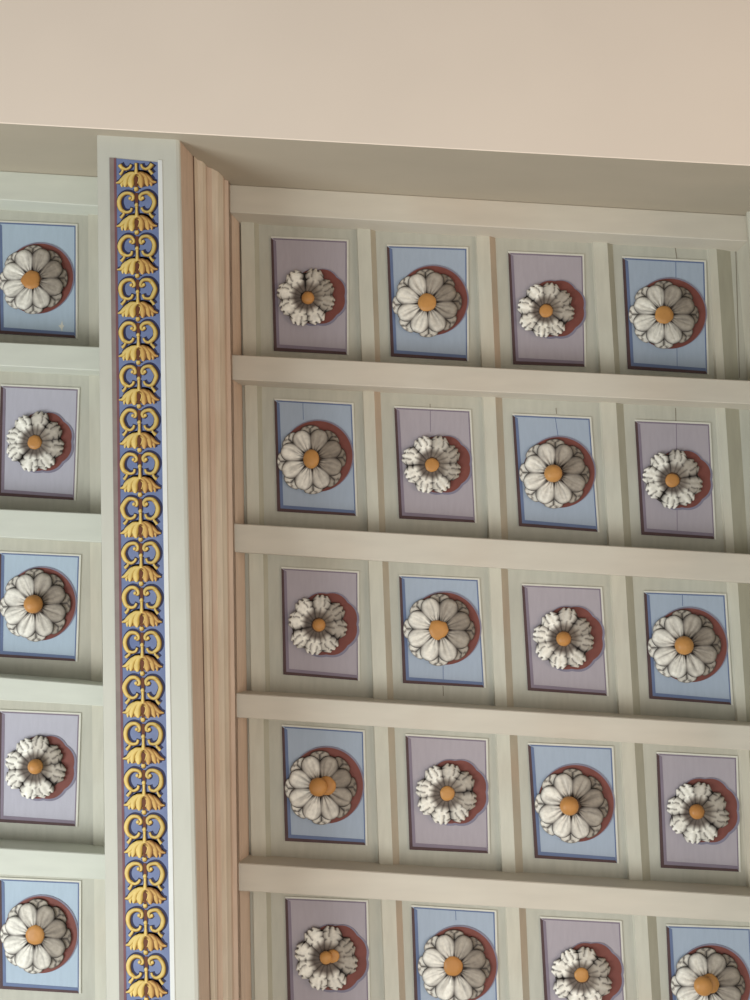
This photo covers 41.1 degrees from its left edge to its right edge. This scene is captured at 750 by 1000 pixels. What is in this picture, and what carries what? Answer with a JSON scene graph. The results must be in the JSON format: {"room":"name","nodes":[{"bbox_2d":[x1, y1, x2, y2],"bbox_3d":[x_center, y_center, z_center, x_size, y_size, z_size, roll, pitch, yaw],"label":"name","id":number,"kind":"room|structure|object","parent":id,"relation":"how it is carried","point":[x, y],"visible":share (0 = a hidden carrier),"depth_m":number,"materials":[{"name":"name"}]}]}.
{"room":"historic interior","nodes":[
{"label":"historic interior","id":0,"kind":"room"},
{"bbox_2d":[0,210,749,999],"bbox_3d":[0.051,0.396,2.999,3.898,0.041,2.940,0,-95,3],"label":"ceiling","id":1,"kind":"structure","parent":0,"point":[82,834],"depth_m":2.98,"materials":[{"name":"paint"}]},
{"bbox_2d":[0,221,77,338],"bbox_3d":[-1.057,-0.691,3.127,0.269,0.005,0.382,0,-95,3],"label":"painted panel","id":2,"kind":"object","parent":1,"relation":"attached to","point":[60,320],"visible":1,"depth_m":3.12,"materials":[{"name":"blue paint"}]},
{"bbox_2d":[0,245,67,313],"bbox_3d":[-1.066,-0.688,3.117,0.212,0.014,0.212,-24,-96,1],"label":"rosette","id":3,"kind":"object","parent":2,"relation":"attached to","point":[33,279],"visible":1,"depth_m":3.11,"materials":[{"name":"grey paint"}]},
{"bbox_2d":[0,384,79,500],"bbox_3d":[-1.037,-0.179,3.084,0.250,0.005,0.364,0,-95,3],"label":"painted panel","id":4,"kind":"object","parent":1,"relation":"attached to","point":[61,404],"visible":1,"depth_m":3.08,"materials":[{"name":"purple paint"}]},
{"bbox_2d":[6,411,63,471],"bbox_3d":[-1.045,-0.180,3.074,0.181,0.015,0.187,0,-95,3],"label":"rosette","id":5,"kind":"object","parent":4,"relation":"attached to","point":[35,441],"visible":1,"depth_m":3.07,"materials":[{"name":"grey paint"}]},
{"bbox_2d":[0,709,80,826],"bbox_3d":[-1.009,0.804,3.002,0.251,0.005,0.344,0,-95,3],"label":"painted panel","id":6,"kind":"object","parent":1,"relation":"attached to","point":[62,730],"visible":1,"depth_m":3.00,"materials":[{"name":"purple paint"}]},
{"bbox_2d":[5,735,65,798],"bbox_3d":[-1.017,0.799,2.981,0.187,0.037,0.188,0,-95,3],"label":"rosette","id":7,"kind":"object","parent":6,"relation":"attached to","point":[35,767],"visible":1,"depth_m":2.99,"materials":[{"name":"grey paint"}]},
{"bbox_2d":[0,877,80,993],"bbox_3d":[-0.993,1.288,2.961,0.256,0.005,0.330,0,-95,3],"label":"painted panel","id":8,"kind":"object","parent":1,"relation":"attached to","point":[65,895],"visible":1,"depth_m":2.96,"materials":[{"name":"blue paint"}]},
{"bbox_2d":[0,899,70,973],"bbox_3d":[-1.002,1.288,2.952,0.207,0.014,0.207,-19,-95,1],"label":"rosette","id":9,"kind":"object","parent":8,"relation":"attached to","point":[35,936],"visible":1,"depth_m":2.95,"materials":[{"name":"grey paint"}]},
{"bbox_2d":[0,551,80,661],"bbox_3d":[-1.023,0.323,3.042,0.256,0.005,0.335,0,-95,3],"label":"painted panel","id":10,"kind":"object","parent":1,"relation":"attached to","point":[63,645],"visible":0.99,"depth_m":3.04,"materials":[{"name":"blue paint"}]},
{"bbox_2d":[0,569,70,641],"bbox_3d":[-1.032,0.318,3.017,0.212,0.045,0.212,19,-93,4],"label":"rosette","id":11,"kind":"object","parent":10,"relation":"attached to","point":[35,604],"visible":1,"depth_m":3.03,"materials":[{"name":"grey paint"}]},
{"bbox_2d":[0,171,97,215],"bbox_3d":[-1.030,-0.951,3.103,0.579,0.092,0.093,4,-94,4],"label":"ceiling beam","id":12,"kind":"structure","parent":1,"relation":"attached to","point":[19,191],"depth_m":3.06,"materials":[{"name":"paint"}]},
{"bbox_2d":[0,342,99,375],"bbox_3d":[-1.012,-0.431,3.059,0.573,0.092,0.072,3,-94,3],"label":"ceiling beam","id":13,"kind":"structure","parent":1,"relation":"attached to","point":[14,357],"depth_m":3.01,"materials":[{"name":"paint"}]},
{"bbox_2d":[0,509,100,542],"bbox_3d":[-0.996,0.078,3.017,0.575,0.092,0.084,3,-95,3],"label":"ceiling beam","id":14,"kind":"structure","parent":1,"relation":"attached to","point":[18,524],"depth_m":2.97,"materials":[{"name":"paint"}]},
{"bbox_2d":[0,673,102,705],"bbox_3d":[-0.980,0.561,2.976,0.574,0.092,0.070,3,-95,3],"label":"ceiling beam","id":15,"kind":"structure","parent":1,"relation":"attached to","point":[13,687],"depth_m":2.93,"materials":[{"name":"paint"}]},
{"bbox_2d":[0,839,104,878],"bbox_3d":[-0.964,1.052,2.935,0.575,0.092,0.077,2,-95,3],"label":"ceiling beam","id":16,"kind":"structure","parent":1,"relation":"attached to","point":[17,857],"depth_m":2.89,"materials":[{"name":"paint"}]},
{"bbox_2d":[88,214,98,346],"bbox_3d":[-0.871,-0.673,3.112,0.042,0.012,0.441,-2,-95,3],"label":"rib","id":17,"kind":"object","parent":1,"relation":"attached to","point":[92,219],"visible":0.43,"depth_m":3.11,"materials":[{"name":"paint"}]},
{"bbox_2d":[89,375,100,513],"bbox_3d":[-0.857,-0.169,3.070,0.041,0.012,0.434,-2,-95,3],"label":"rib","id":18,"kind":"object","parent":1,"relation":"attached to","point":[94,381],"visible":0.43,"depth_m":3.06,"materials":[{"name":"paint"}]},
{"bbox_2d":[90,542,102,681],"bbox_3d":[-0.842,0.338,3.027,0.040,0.012,0.421,-2,-95,3],"label":"rib","id":19,"kind":"object","parent":1,"relation":"attached to","point":[95,548],"visible":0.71,"depth_m":3.02,"materials":[{"name":"paint"}]},
{"bbox_2d":[92,705,104,845],"bbox_3d":[-0.825,0.816,2.987,0.040,0.012,0.424,-2,-95,3],"label":"rib","id":20,"kind":"object","parent":1,"relation":"attached to","point":[97,711],"visible":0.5,"depth_m":2.98,"materials":[{"name":"paint"}]},
{"bbox_2d":[94,879,105,999],"bbox_3d":[-0.805,1.377,2.940,0.039,0.012,0.563,-2,-95,3],"label":"rib","id":21,"kind":"object","parent":1,"relation":"attached to","point":[99,884],"visible":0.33,"depth_m":2.94,"materials":[{"name":"paint"}]},
{"bbox_2d":[97,135,251,999],"bbox_3d":[-0.547,0.449,2.810,0.323,0.393,2.897,-2,-95,3],"label":"beam","id":22,"kind":"structure","parent":1,"relation":"attached to","point":[176,795],"depth_m":2.68,"materials":[{"name":"paint"}]},
{"bbox_2d":[241,222,260,355],"bbox_3d":[-0.384,-0.642,3.082,0.056,0.012,0.442,-2,-95,3],"label":"rib","id":23,"kind":"object","parent":1,"relation":"attached to","point":[250,267],"visible":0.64,"depth_m":3.08,"materials":[{"name":"paint"}]},
{"bbox_2d":[245,385,263,524],"bbox_3d":[-0.368,-0.135,3.040,0.052,0.012,0.434,-2,-95,3],"label":"rib","id":24,"kind":"object","parent":1,"relation":"attached to","point":[253,394],"visible":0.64,"depth_m":3.04,"materials":[{"name":"paint"}]},
{"bbox_2d":[249,553,269,691],"bbox_3d":[-0.348,0.366,2.998,0.058,0.012,0.414,-2,-95,3],"label":"rib","id":25,"kind":"object","parent":1,"relation":"attached to","point":[258,563],"visible":0.93,"depth_m":2.99,"materials":[{"name":"paint"}]},
{"bbox_2d":[249,718,270,856],"bbox_3d":[-0.342,0.843,2.958,0.060,0.012,0.414,-2,-95,3],"label":"rib","id":26,"kind":"object","parent":1,"relation":"attached to","point":[258,728],"visible":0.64,"depth_m":2.95,"materials":[{"name":"paint"}]},
{"bbox_2d":[253,892,272,999],"bbox_3d":[-0.326,1.403,2.911,0.053,0.012,0.565,-2,-95,3],"label":"rib","id":27,"kind":"object","parent":1,"relation":"attached to","point":[263,981],"visible":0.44,"depth_m":2.92,"materials":[{"name":"paint"}]},
{"bbox_2d":[271,236,348,354],"bbox_3d":[-0.201,-0.629,3.075,0.242,0.005,0.377,0,-95,3],"label":"painted panel","id":28,"kind":"object","parent":1,"relation":"attached to","point":[288,254],"visible":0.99,"depth_m":3.07,"materials":[{"name":"purple paint"}]},
{"bbox_2d":[277,268,334,325],"bbox_3d":[-0.212,-0.623,3.056,0.180,0.033,0.181,0,-95,3],"label":"rosette","id":29,"kind":"object","parent":28,"relation":"attached to","point":[306,297],"visible":1,"depth_m":3.06,"materials":[{"name":"grey paint"}]},
{"bbox_2d":[274,398,357,516],"bbox_3d":[-0.180,-0.130,3.033,0.256,0.005,0.363,0,-95,3],"label":"painted panel","id":30,"kind":"object","parent":1,"relation":"attached to","point":[291,415],"visible":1,"depth_m":3.03,"materials":[{"name":"blue paint"}]},
{"bbox_2d":[277,425,345,493],"bbox_3d":[-0.192,-0.123,3.016,0.202,0.028,0.202,19,-93,4],"label":"rosette","id":31,"kind":"object","parent":30,"relation":"attached to","point":[311,459],"visible":1,"depth_m":3.02,"materials":[{"name":"grey paint"}]},
{"bbox_2d":[281,567,359,680],"bbox_3d":[-0.163,0.369,2.991,0.237,0.005,0.339,0,-95,3],"label":"painted panel","id":32,"kind":"object","parent":1,"relation":"attached to","point":[340,586],"visible":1,"depth_m":2.99,"materials":[{"name":"purple paint"}]},
{"bbox_2d":[288,595,346,654],"bbox_3d":[-0.171,0.371,2.972,0.176,0.032,0.179,0,-95,3],"label":"rosette","id":33,"kind":"object","parent":32,"relation":"attached to","point":[317,625],"visible":1,"depth_m":2.98,"materials":[{"name":"grey paint"}]},
{"bbox_2d":[282,724,367,845],"bbox_3d":[-0.149,0.840,2.951,0.255,0.005,0.348,0,-95,3],"label":"painted panel","id":34,"kind":"object","parent":1,"relation":"attached to","point":[298,741],"visible":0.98,"depth_m":2.95,"materials":[{"name":"blue paint"}]},
{"bbox_2d":[285,751,356,824],"bbox_3d":[-0.161,0.845,2.925,0.205,0.047,0.205,-25,-96,1],"label":"rosette","id":35,"kind":"object","parent":34,"relation":"attached to","point":[320,787],"visible":1,"depth_m":2.94,"materials":[{"name":"grey paint"}]},
{"bbox_2d":[285,896,369,999],"bbox_3d":[-0.138,1.324,2.911,0.251,0.005,0.326,0,-95,3],"label":"painted panel","id":36,"kind":"object","parent":1,"relation":"attached to","point":[302,914],"visible":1,"depth_m":2.91,"materials":[{"name":"purple paint"}]},
{"bbox_2d":[295,926,357,989],"bbox_3d":[-0.142,1.329,2.890,0.185,0.036,0.182,0,-95,3],"label":"rosette","id":37,"kind":"object","parent":36,"relation":"attached to","point":[325,957],"visible":1,"depth_m":2.90,"materials":[{"name":"grey paint"}]},
{"bbox_2d":[356,229,379,361],"bbox_3d":[-0.020,-0.618,3.060,0.059,0.012,0.437,-2,-95,3],"label":"rib","id":38,"kind":"object","parent":1,"relation":"attached to","point":[366,238],"visible":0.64,"depth_m":3.06,"materials":[{"name":"paint"}]},
{"bbox_2d":[362,391,385,531],"bbox_3d":[-0.004,-0.115,3.018,0.055,0.012,0.436,-2,-95,3],"label":"rib","id":39,"kind":"object","parent":1,"relation":"attached to","point":[374,475],"visible":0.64,"depth_m":3.02,"materials":[{"name":"paint"}]},
{"bbox_2d":[0,0,749,214],"bbox_3d":[0.106,-1.720,2.954,3.912,0.470,1.600,4,-94,4],"label":"wall","id":40,"kind":"structure","parent":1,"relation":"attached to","point":[631,104],"depth_m":2.69,"materials":[{"name":"paint"}]},
{"bbox_2d":[368,561,393,698],"bbox_3d":[0.017,0.386,2.976,0.062,0.012,0.413,-2,-95,3],"label":"rib","id":41,"kind":"object","parent":1,"relation":"attached to","point":[378,571],"visible":0.93,"depth_m":2.97,"materials":[{"name":"paint"}]},
{"bbox_2d":[373,726,399,864],"bbox_3d":[0.033,0.860,2.936,0.062,0.012,0.412,-2,-95,3],"label":"rib","id":42,"kind":"object","parent":1,"relation":"attached to","point":[384,737],"visible":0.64,"depth_m":2.93,"materials":[{"name":"paint"}]},
{"bbox_2d":[381,899,405,999],"bbox_3d":[0.057,1.418,2.889,0.061,0.012,0.566,-2,-95,3],"label":"rib","id":43,"kind":"object","parent":1,"relation":"attached to","point":[391,910],"visible":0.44,"depth_m":2.90,"materials":[{"name":"paint"}]},
{"bbox_2d":[387,244,468,361],"bbox_3d":[0.161,-0.603,3.053,0.250,0.005,0.368,0,-95,3],"label":"painted panel","id":44,"kind":"object","parent":1,"relation":"attached to","point":[403,261],"visible":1,"depth_m":3.05,"materials":[{"name":"blue paint"}]},
{"bbox_2d":[392,269,461,336],"bbox_3d":[0.158,-0.600,3.043,0.204,0.014,0.204,19,-93,5],"label":"rosette","id":45,"kind":"object","parent":44,"relation":"attached to","point":[426,302],"visible":1,"depth_m":3.04,"materials":[{"name":"grey paint"}]},
{"bbox_2d":[394,406,476,522],"bbox_3d":[0.181,-0.108,3.011,0.247,0.005,0.357,0,-95,3],"label":"painted panel","id":46,"kind":"object","parent":1,"relation":"attached to","point":[457,503],"visible":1,"depth_m":3.01,"materials":[{"name":"purple paint"}]},
{"bbox_2d":[402,436,460,492],"bbox_3d":[0.169,-0.107,3.001,0.178,0.015,0.175,0,-95,3],"label":"rosette","id":47,"kind":"object","parent":46,"relation":"attached to","point":[431,464],"visible":1,"depth_m":3.00,"materials":[{"name":"grey paint"}]},
{"bbox_2d":[399,575,485,687],"bbox_3d":[0.200,0.389,2.969,0.256,0.005,0.334,0,-95,3],"label":"painted panel","id":48,"kind":"object","parent":1,"relation":"attached to","point":[468,671],"visible":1,"depth_m":2.97,"materials":[{"name":"blue paint"}]},
{"bbox_2d":[403,594,474,665],"bbox_3d":[0.190,0.384,2.960,0.205,0.014,0.205,-21,-96,1],"label":"rosette","id":49,"kind":"object","parent":48,"relation":"attached to","point":[438,629],"visible":1,"depth_m":2.96,"materials":[{"name":"grey paint"}]},
{"bbox_2d":[405,734,489,853],"bbox_3d":[0.212,0.860,2.930,0.245,0.005,0.342,0,-95,3],"label":"painted panel","id":50,"kind":"object","parent":1,"relation":"attached to","point":[472,834],"visible":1,"depth_m":2.93,"materials":[{"name":"purple paint"}]},
{"bbox_2d":[416,763,476,824],"bbox_3d":[0.208,0.858,2.920,0.178,0.015,0.176,0,-95,3],"label":"rosette","id":51,"kind":"object","parent":50,"relation":"attached to","point":[446,793],"visible":1,"depth_m":2.92,"materials":[{"name":"grey paint"}]},
{"bbox_2d":[411,905,498,999],"bbox_3d":[0.232,1.339,2.889,0.252,0.005,0.325,0,-95,3],"label":"painted panel","id":52,"kind":"object","parent":1,"relation":"attached to","point":[428,922],"visible":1,"depth_m":2.90,"materials":[{"name":"blue paint"}]},
{"bbox_2d":[418,930,490,999],"bbox_3d":[0.228,1.346,2.879,0.202,0.014,0.202,-22,-96,1],"label":"rosette","id":53,"kind":"object","parent":52,"relation":"attached to","point":[453,965],"visible":1,"depth_m":2.88,"materials":[{"name":"grey paint"}]},
{"bbox_2d":[475,235,500,367],"bbox_3d":[0.344,-0.594,3.038,0.061,0.012,0.432,-2,-95,3],"label":"rib","id":54,"kind":"object","parent":1,"relation":"attached to","point":[487,288],"visible":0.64,"depth_m":3.04,"materials":[{"name":"paint"}]},
{"bbox_2d":[230,185,747,251],"bbox_3d":[0.327,-0.848,3.020,1.545,0.092,0.086,4,-94,4],"label":"ceiling beam","id":55,"kind":"structure","parent":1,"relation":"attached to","point":[254,204],"depth_m":2.98,"materials":[{"name":"paint"}]},
{"bbox_2d":[232,355,749,409],"bbox_3d":[0.345,-0.347,2.978,1.551,0.092,0.075,3,-94,3],"label":"ceiling beam","id":56,"kind":"structure","parent":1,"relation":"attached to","point":[263,371],"depth_m":2.94,"materials":[{"name":"paint"}]},
{"bbox_2d":[234,523,749,583],"bbox_3d":[0.364,0.159,2.935,1.565,0.092,0.084,3,-94,3],"label":"ceiling beam","id":57,"kind":"structure","parent":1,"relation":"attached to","point":[254,539],"depth_m":2.89,"materials":[{"name":"paint"}]},
{"bbox_2d":[237,690,749,749],"bbox_3d":[0.381,0.638,2.895,1.574,0.092,0.069,3,-95,3],"label":"ceiling beam","id":58,"kind":"structure","parent":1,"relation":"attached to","point":[521,721],"depth_m":2.86,"materials":[{"name":"paint"}]},
{"bbox_2d":[239,855,749,921],"bbox_3d":[0.398,1.114,2.855,1.584,0.092,0.078,2,-95,3],"label":"ceiling beam","id":59,"kind":"structure","parent":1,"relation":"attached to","point":[270,874],"depth_m":2.82,"materials":[{"name":"paint"}]},
{"bbox_2d":[482,397,507,539],"bbox_3d":[0.360,-0.095,2.997,0.060,0.012,0.437,-2,-95,3],"label":"rib","id":60,"kind":"object","parent":1,"relation":"attached to","point":[495,476],"visible":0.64,"depth_m":2.99,"materials":[{"name":"paint"}]},
{"bbox_2d":[488,568,513,706],"bbox_3d":[0.372,0.405,2.955,0.058,0.012,0.410,-2,-95,3],"label":"rib","id":61,"kind":"object","parent":1,"relation":"attached to","point":[498,577],"visible":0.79,"depth_m":2.95,"materials":[{"name":"paint"}]},
{"bbox_2d":[495,734,522,872],"bbox_3d":[0.391,0.877,2.915,0.064,0.012,0.409,-2,-95,3],"label":"rib","id":62,"kind":"object","parent":1,"relation":"attached to","point":[508,785],"visible":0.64,"depth_m":2.91,"materials":[{"name":"paint"}]},
{"bbox_2d":[505,907,529,999],"bbox_3d":[0.414,1.432,2.868,0.060,0.012,0.566,-2,-95,3],"label":"rib","id":63,"kind":"object","parent":1,"relation":"attached to","point":[515,918],"visible":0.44,"depth_m":2.88,"materials":[{"name":"paint"}]},
{"bbox_2d":[508,251,585,366],"bbox_3d":[0.522,-0.580,3.031,0.232,0.005,0.362,0,-95,3],"label":"painted panel","id":64,"kind":"object","parent":1,"relation":"attached to","point":[526,269],"visible":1,"depth_m":3.03,"materials":[{"name":"purple paint"}]},
{"bbox_2d":[517,283,574,336],"bbox_3d":[0.516,-0.575,3.021,0.171,0.014,0.169,0,-95,3],"label":"rosette","id":65,"kind":"object","parent":64,"relation":"attached to","point":[545,310],"visible":1,"depth_m":3.02,"materials":[{"name":"grey paint"}]},
{"bbox_2d":[512,413,599,532],"bbox_3d":[0.540,-0.082,2.989,0.253,0.005,0.360,0,-95,3],"label":"painted panel","id":66,"kind":"object","parent":1,"relation":"attached to","point":[529,430],"visible":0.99,"depth_m":2.99,"materials":[{"name":"blue paint"}]},
{"bbox_2d":[519,439,589,508],"bbox_3d":[0.534,-0.080,2.965,0.201,0.043,0.201,-20,-95,1],"label":"rosette","id":67,"kind":"object","parent":66,"relation":"attached to","point":[554,473],"visible":1,"depth_m":2.98,"materials":[{"name":"grey paint"}]},
{"bbox_2d":[522,584,608,695],"bbox_3d":[0.560,0.411,2.947,0.249,0.005,0.329,0,-95,3],"label":"painted panel","id":68,"kind":"object","parent":1,"relation":"attached to","point":[590,678],"visible":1,"depth_m":2.95,"materials":[{"name":"purple paint"}]},
{"bbox_2d":[533,607,593,668],"bbox_3d":[0.553,0.406,2.928,0.178,0.036,0.181,0,-95,3],"label":"rosette","id":69,"kind":"object","parent":68,"relation":"attached to","point":[562,638],"visible":1,"depth_m":2.94,"materials":[{"name":"grey paint"}]},
{"bbox_2d":[528,743,618,863],"bbox_3d":[0.576,0.880,2.908,0.257,0.005,0.341,0,-95,3],"label":"painted panel","id":70,"kind":"object","parent":1,"relation":"attached to","point":[545,759],"visible":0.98,"depth_m":2.91,"materials":[{"name":"blue paint"}]},
{"bbox_2d":[535,769,608,842],"bbox_3d":[0.569,0.885,2.884,0.204,0.044,0.204,-20,-95,1],"label":"rosette","id":71,"kind":"object","parent":70,"relation":"attached to","point":[571,805],"visible":1,"depth_m":2.90,"materials":[{"name":"grey paint"}]},
{"bbox_2d":[540,916,625,999],"bbox_3d":[0.598,1.364,2.867,0.243,0.005,0.326,0,-95,3],"label":"painted panel","id":72,"kind":"object","parent":1,"relation":"attached to","point":[558,934],"visible":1,"depth_m":2.87,"materials":[{"name":"purple paint"}]},
{"bbox_2d":[551,947,611,999],"bbox_3d":[0.591,1.363,2.858,0.173,0.014,0.168,0,-95,3],"label":"rosette","id":73,"kind":"object","parent":72,"relation":"attached to","point":[580,974],"visible":1,"depth_m":2.86,"materials":[{"name":"grey paint"}]},
{"bbox_2d":[591,242,619,373],"bbox_3d":[0.698,-0.570,3.017,0.063,0.012,0.427,-2,-95,3],"label":"rib","id":74,"kind":"object","parent":1,"relation":"attached to","point":[602,253],"visible":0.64,"depth_m":3.01,"materials":[{"name":"paint"}]},
{"bbox_2d":[599,402,631,546],"bbox_3d":[0.716,-0.075,2.975,0.071,0.012,0.440,-2,-95,3],"label":"rib","id":75,"kind":"object","parent":1,"relation":"attached to","point":[611,414],"visible":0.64,"depth_m":2.97,"materials":[{"name":"paint"}]},
{"bbox_2d":[609,575,640,714],"bbox_3d":[0.735,0.424,2.933,0.067,0.012,0.410,-2,-95,3],"label":"rib","id":76,"kind":"object","parent":1,"relation":"attached to","point":[621,587],"visible":0.93,"depth_m":2.93,"materials":[{"name":"paint"}]},
{"bbox_2d":[620,742,650,880],"bbox_3d":[0.753,0.894,2.894,0.066,0.012,0.407,-2,-95,3],"label":"rib","id":77,"kind":"object","parent":1,"relation":"attached to","point":[631,754],"visible":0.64,"depth_m":2.89,"materials":[{"name":"paint"}]},
{"bbox_2d":[632,915,660,999],"bbox_3d":[0.783,1.446,2.847,0.068,0.012,0.567,-2,-95,3],"label":"rib","id":78,"kind":"object","parent":1,"relation":"attached to","point":[644,927],"visible":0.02,"depth_m":2.86,"materials":[{"name":"paint"}]},
{"bbox_2d":[622,256,708,374],"bbox_3d":[0.874,-0.557,3.010,0.249,0.005,0.367,0,-95,3],"label":"painted panel","id":79,"kind":"object","parent":1,"relation":"attached to","point":[692,355],"visible":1,"depth_m":3.01,"materials":[{"name":"blue paint"}]},
{"bbox_2d":[629,281,698,348],"bbox_3d":[0.867,-0.557,3.000,0.200,0.014,0.200,-21,-96,1],"label":"rosette","id":80,"kind":"object","parent":79,"relation":"attached to","point":[664,314],"visible":1,"depth_m":3.00,"materials":[{"name":"grey paint"}]},
{"bbox_2d":[635,419,715,539],"bbox_3d":[0.891,-0.062,2.968,0.229,0.005,0.360,0,-95,3],"label":"painted panel","id":81,"kind":"object","parent":1,"relation":"attached to","point":[696,519],"visible":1,"depth_m":2.97,"materials":[{"name":"purple paint"}]},
{"bbox_2d":[642,450,702,508],"bbox_3d":[0.880,-0.061,2.959,0.176,0.015,0.176,0,-95,3],"label":"rosette","id":82,"kind":"object","parent":81,"relation":"attached to","point":[672,479],"visible":1,"depth_m":2.96,"materials":[{"name":"grey paint"}]},
{"bbox_2d":[644,591,732,704],"bbox_3d":[0.917,0.432,2.926,0.249,0.005,0.332,0,-95,3],"label":"painted panel","id":83,"kind":"object","parent":1,"relation":"attached to","point":[715,687],"visible":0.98,"depth_m":2.92,"materials":[{"name":"blue paint"}]},
{"bbox_2d":[648,610,720,682],"bbox_3d":[0.902,0.426,2.903,0.203,0.044,0.203,19,-93,5],"label":"rosette","id":84,"kind":"object","parent":83,"relation":"attached to","point":[684,645],"visible":1,"depth_m":2.91,"materials":[{"name":"grey paint"}]},
{"bbox_2d":[656,752,740,871],"bbox_3d":[0.934,0.899,2.887,0.232,0.005,0.338,0,-95,3],"label":"painted panel","id":85,"kind":"object","parent":1,"relation":"attached to","point":[674,770],"visible":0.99,"depth_m":2.89,"materials":[{"name":"purple paint"}]},
{"bbox_2d":[667,782,729,843],"bbox_3d":[0.929,0.899,2.867,0.176,0.035,0.174,0,-95,3],"label":"rosette","id":86,"kind":"object","parent":85,"relation":"attached to","point":[697,812],"visible":1,"depth_m":2.87,"materials":[{"name":"grey paint"}]},
{"bbox_2d":[666,924,749,999],"bbox_3d":[0.958,1.375,2.846,0.246,0.005,0.321,0,-95,3],"label":"painted panel","id":87,"kind":"object","parent":1,"relation":"attached to","point":[682,940],"visible":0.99,"depth_m":2.85,"materials":[{"name":"blue paint"}]},
{"bbox_2d":[671,948,744,999],"bbox_3d":[0.945,1.377,2.821,0.200,0.046,0.200,21,-93,5],"label":"rosette","id":88,"kind":"object","parent":87,"relation":"attached to","point":[705,974],"visible":1,"depth_m":2.83,"materials":[{"name":"grey paint"}]},
{"bbox_2d":[706,249,738,379],"bbox_3d":[1.044,-0.547,2.996,0.071,0.012,0.422,-2,-95,3],"label":"rib","id":89,"kind":"object","parent":1,"relation":"attached to","point":[718,261],"visible":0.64,"depth_m":3.00,"materials":[{"name":"paint"}]},
{"bbox_2d":[715,408,747,553],"bbox_3d":[1.056,-0.056,2.955,0.070,0.012,0.441,-2,-95,3],"label":"rib","id":90,"kind":"object","parent":1,"relation":"attached to","point":[730,463],"visible":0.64,"depth_m":2.95,"materials":[{"name":"paint"}]},
{"bbox_2d":[726,582,749,721],"bbox_3d":[1.073,0.442,2.913,0.069,0.012,0.408,-2,-95,3],"label":"rib","id":91,"kind":"object","parent":1,"relation":"attached to","point":[738,594],"visible":0.92,"depth_m":2.91,"materials":[{"name":"paint"}]},
{"bbox_2d":[737,211,749,380],"bbox_3d":[1.276,0.483,2.710,0.270,0.388,2.680,-3,-95,3],"label":"ceiling beam","id":92,"kind":"structure","parent":1,"relation":"attached to","point":[743,254],"depth_m":2.96,"materials":[{"name":"paint"}]},
{"bbox_2d":[738,750,749,887],"bbox_3d":[1.091,0.910,2.874,0.068,0.012,0.404,-2,-95,3],"label":"rib","id":93,"kind":"object","parent":1,"relation":"attached to","point":[743,755],"visible":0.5,"depth_m":2.87,"materials":[{"name":"paint"}]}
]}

